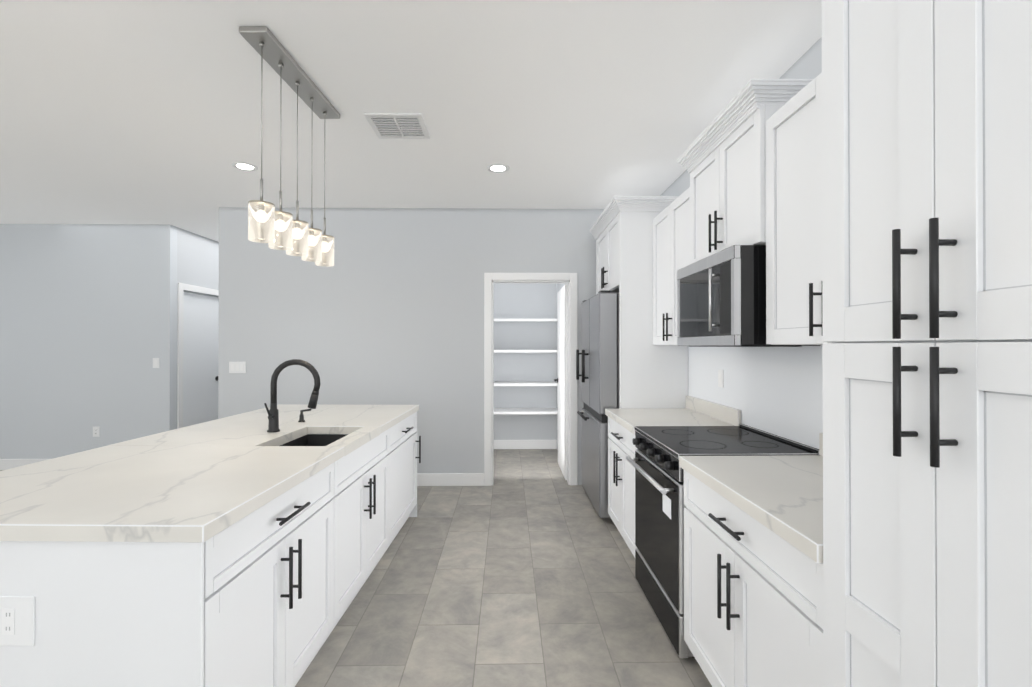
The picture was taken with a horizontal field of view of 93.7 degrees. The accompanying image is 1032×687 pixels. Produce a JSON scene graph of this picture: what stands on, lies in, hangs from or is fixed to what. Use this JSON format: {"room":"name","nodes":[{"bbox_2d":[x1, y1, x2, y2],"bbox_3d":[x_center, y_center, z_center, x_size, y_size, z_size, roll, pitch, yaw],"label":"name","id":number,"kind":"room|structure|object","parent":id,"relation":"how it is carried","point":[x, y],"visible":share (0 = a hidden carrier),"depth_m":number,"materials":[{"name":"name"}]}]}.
{"room":"kitchen","nodes":[
{"label":"kitchen","id":0,"kind":"room"},
{"bbox_2d":[0,224,176,458],"bbox_3d":[-5.862,0.037,5.546,3.820,2.790,0.120,0,0,-1],"label":"wall","id":1,"kind":"structure","parent":0,"point":[88,323],"depth_m":5.50,"materials":[{"name":"paint"}]},
{"bbox_2d":[0,459,48,469],"bbox_3d":[-5.853,1.369,5.472,3.836,0.125,0.016,0,0,-1],"label":"baseboard","id":2,"kind":"structure","parent":1,"relation":"attached to","point":[5,464],"depth_m":5.46,"materials":[{"name":"white"}]},
{"bbox_2d":[93,427,99,436],"bbox_3d":[-4.771,1.002,5.496,0.075,0.115,0.008,0,0,-1],"label":"outlet","id":3,"kind":"object","parent":1,"relation":"attached to","point":[96,431],"visible":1,"depth_m":5.49,"materials":[{"name":"white plastic"}]},
{"bbox_2d":[153,358,159,367],"bbox_3d":[-4.101,0.222,5.511,0.075,0.115,0.008,0,0,-1],"label":"light switch","id":4,"kind":"object","parent":1,"relation":"attached to","point":[156,361],"visible":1,"depth_m":5.51,"materials":[{"name":"white plastic"}]},
{"bbox_2d":[177,227,218,338],"bbox_3d":[-4.048,0.047,7.573,0.120,2.790,3.870,0,0,-1],"label":"wall","id":5,"kind":"structure","parent":0,"point":[197,260],"depth_m":6.01,"materials":[{"name":"paint"}]},
{"bbox_2d":[177,283,218,428],"bbox_3d":[-4.013,0.362,6.137,0.138,2.145,0.980,0,0,-1],"label":"door frame","id":6,"kind":"structure","parent":5,"relation":"attached to","point":[182,287],"depth_m":5.67,"materials":[{"name":"white wood"}]},
{"bbox_2d":[183,292,218,426],"bbox_3d":[-3.972,0.404,6.138,0.121,2.038,0.790,0,0,-1],"label":"door leaf","id":7,"kind":"structure","parent":5,"relation":"in","point":[200,352],"depth_m":6.12,"materials":[{"name":"white paint"}]},
{"bbox_2d":[0,449,711,686],"bbox_3d":[-3.188,1.450,3.066,9.320,0.060,13.140,0,0,-1],"label":"floor","id":8,"kind":"structure","parent":0,"point":[520,572],"depth_m":2.64,"materials":[{"name":"tile"}]},
{"bbox_2d":[0,408,420,686],"bbox_3d":[-1.240,0.982,2.652,0.892,0.872,2.670,0,0,1],"label":"kitchen island","id":9,"kind":"object","parent":8,"relation":"on","point":[246,549],"depth_m":1.50,"materials":[{"name":"white wood"}]},
{"bbox_2d":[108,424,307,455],"bbox_3d":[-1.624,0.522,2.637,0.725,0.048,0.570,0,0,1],"label":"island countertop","id":10,"kind":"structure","parent":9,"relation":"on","point":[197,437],"depth_m":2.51,"materials":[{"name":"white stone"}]},
{"bbox_2d":[264,359,320,431],"bbox_3d":[-1.257,0.293,2.731,0.300,0.410,0.085,0,0,1],"label":"faucet","id":11,"kind":"object","parent":10,"relation":"on","point":[273,417],"visible":1,"depth_m":2.73,"materials":[{"name":"black metal"}]},
{"bbox_2d":[298,409,310,421],"bbox_3d":[-1.346,0.457,3.083,0.082,0.084,0.042,0,0,1],"label":"soap dispenser","id":12,"kind":"object","parent":9,"relation":"on","point":[301,417],"visible":0.98,"depth_m":3.08,"materials":[{"name":"black metal"}]},
{"bbox_2d":[576,290,618,517],"bbox_3d":[0.945,0.504,4.269,0.713,1.843,0.920,0,0,-1],"label":"fridge","id":13,"kind":"object","parent":8,"relation":"on","point":[600,347],"visible":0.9,"depth_m":3.84,"materials":[{"name":"grey metal"}]},
{"bbox_2d":[590,196,687,407],"bbox_3d":[1.034,0.150,4.243,0.591,2.552,1.099,0,0,-1],"label":"cabinet","id":14,"kind":"object","parent":8,"relation":"on","point":[651,375],"visible":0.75,"depth_m":3.76,"materials":[{"name":"white wood"}]},
{"bbox_2d":[605,395,823,686],"bbox_3d":[1.026,0.907,2.468,0.669,1.020,2.566,0,0,-1],"label":"base cabinet","id":15,"kind":"object","parent":8,"relation":"on","point":[753,571],"depth_m":1.67,"materials":[{"name":"white wood"}]},
{"bbox_2d":[626,424,818,657],"bbox_3d":[1.005,0.947,2.518,0.708,0.940,0.742,0,0,-1],"label":"range","id":16,"kind":"object","parent":8,"relation":"on","point":[659,521],"visible":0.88,"depth_m":2.39,"materials":[{"name":"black metal"}]},
{"bbox_2d":[821,0,1031,686],"bbox_3d":[1.050,0.159,0.817,0.679,2.500,0.740,0,0,-1],"label":"tall cabinet","id":17,"kind":"object","parent":8,"relation":"on","point":[927,302],"visible":1,"depth_m":0.88,"materials":[{"name":"white wood"}]},
{"bbox_2d":[218,207,603,484],"bbox_3d":[-0.825,0.034,4.925,4.290,2.790,0.120,0,0,-1],"label":"wall","id":18,"kind":"structure","parent":0,"point":[387,308],"depth_m":4.86,"materials":[{"name":"paint"}]},
{"bbox_2d":[229,362,245,372],"bbox_3d":[-2.779,0.239,4.825,0.165,0.115,0.008,0,0,-1],"label":"light switch","id":19,"kind":"object","parent":18,"relation":"attached to","point":[237,367],"visible":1,"depth_m":4.82,"materials":[{"name":"white plastic"}]},
{"bbox_2d":[417,473,483,485],"bbox_3d":[-1.652,1.366,4.836,2.666,0.125,0.016,0,0,-1],"label":"baseboard","id":20,"kind":"structure","parent":18,"relation":"attached to","point":[450,479],"depth_m":4.83,"materials":[{"name":"white wood"}]},
{"bbox_2d":[484,273,577,485],"bbox_3d":[0.150,0.359,4.932,0.940,2.141,0.138,0,0,-1],"label":"door frame","id":21,"kind":"structure","parent":18,"relation":"attached to","point":[490,279],"depth_m":4.87,"materials":[{"name":"white wood"}]},
{"bbox_2d":[554,284,566,479],"bbox_3d":[0.500,0.403,5.397,0.100,2.033,0.788,0,0,-1],"label":"door leaf","id":22,"kind":"structure","parent":18,"relation":"in","point":[561,379],"depth_m":5.26,"materials":[{"name":"white wood"}]},
{"bbox_2d":[0,0,821,241],"bbox_3d":[-3.188,-1.410,3.080,9.320,0.080,13.140,0,0,-1],"label":"ceiling","id":23,"kind":"structure","parent":0,"point":[145,112],"depth_m":2.71,"materials":[{"name":"paint"}]},
{"bbox_2d":[232,162,257,170],"bbox_3d":[-2.089,-1.362,3.729,0.180,0.008,0.180,0,0,-1],"label":"recessed light","id":24,"kind":"object","parent":23,"relation":"in","point":[244,166],"visible":0.98,"depth_m":3.72,"materials":[{"name":"white"}]},
{"bbox_2d":[239,26,339,266],"bbox_3d":[-1.126,-0.915,2.492,0.124,0.914,0.803,0,0,2],"label":"pendant light","id":25,"kind":"object","parent":23,"relation":"hanging from","point":[280,229],"visible":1,"depth_m":2.34,"materials":[{"name":"glass"},{"name":"brushed nickel"}]},
{"bbox_2d":[364,113,429,138],"bbox_3d":[-0.737,-1.364,3.043,0.340,0.012,0.340,0,0,-1],"label":"ceiling vent","id":26,"kind":"object","parent":23,"relation":"in","point":[398,125],"visible":0.98,"depth_m":3.02,"materials":[{"name":"white metal"}]},
{"bbox_2d":[487,164,508,172],"bbox_3d":[-0.140,-1.362,3.764,0.180,0.008,0.180,0,0,-1],"label":"recessed light","id":27,"kind":"object","parent":23,"relation":"in","point":[498,168],"visible":1,"depth_m":3.76,"materials":[{"name":"white"}]},
{"bbox_2d":[494,283,553,439],"bbox_3d":[0.239,0.042,6.664,2.100,2.790,0.120,0,0,-1],"label":"wall","id":28,"kind":"structure","parent":0,"point":[525,300],"depth_m":6.60,"materials":[{"name":"paint"}]},
{"bbox_2d":[494,440,556,448],"bbox_3d":[-0.052,1.375,6.584,1.215,0.125,0.016,0,0,-1],"label":"baseboard","id":29,"kind":"structure","parent":28,"relation":"attached to","point":[525,444],"depth_m":6.57,"materials":[{"name":"white wood"}]},
{"bbox_2d":[494,319,557,413],"bbox_3d":[-0.064,0.294,6.391,1.239,1.224,0.407,0,0,-1],"label":"shelf","id":30,"kind":"object","parent":28,"relation":"attached to","point":[525,410],"visible":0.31,"depth_m":6.20,"materials":[{"name":"white wood"}]},
{"bbox_2d":[554,283,564,450],"bbox_3d":[0.629,0.038,5.806,0.150,2.790,1.590,0,0,-1],"label":"wall","id":31,"kind":"structure","parent":0,"point":[557,286],"depth_m":6.61,"materials":[{"name":"paint"}]},
{"bbox_2d":[660,37,822,448],"bbox_3d":[1.437,0.019,1.724,0.120,2.790,10.040,0,0,-1],"label":"wall","id":32,"kind":"structure","parent":0,"point":[777,391],"depth_m":2.58,"materials":[{"name":"paint"}]},
{"bbox_2d":[653,191,684,344],"bbox_3d":[1.197,-0.479,3.319,0.298,0.980,0.881,0,0,-1],"label":"upper cabinet","id":33,"kind":"object","parent":32,"relation":"attached to","point":[669,225],"depth_m":3.39,"materials":[{"name":"white wood"}]},
{"bbox_2d":[718,370,723,387],"bbox_3d":[1.347,0.231,3.182,0.007,0.115,0.075,0,0,-1],"label":"outlet","id":34,"kind":"object","parent":32,"relation":"attached to","point":[720,378],"visible":1,"depth_m":3.17,"materials":[{"name":"white plastic"}]},
{"bbox_2d":[685,92,780,266],"bbox_3d":[1.211,-0.757,2.529,0.298,0.629,0.822,0,0,-1],"label":"upper cabinet","id":35,"kind":"object","parent":32,"relation":"attached to","point":[717,196],"depth_m":2.48,"materials":[{"name":"white wood"}]},
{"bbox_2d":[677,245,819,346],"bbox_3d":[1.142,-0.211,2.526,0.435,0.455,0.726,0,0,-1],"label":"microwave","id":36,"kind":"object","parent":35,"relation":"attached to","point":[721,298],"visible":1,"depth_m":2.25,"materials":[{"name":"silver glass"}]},
{"bbox_2d":[749,72,829,344],"bbox_3d":[1.222,-0.486,1.911,0.298,0.980,0.533,0,0,-1],"label":"upper cabinet","id":37,"kind":"object","parent":32,"relation":"attached to","point":[749,159],"depth_m":1.95,"materials":[{"name":"white wood"}]}
]}

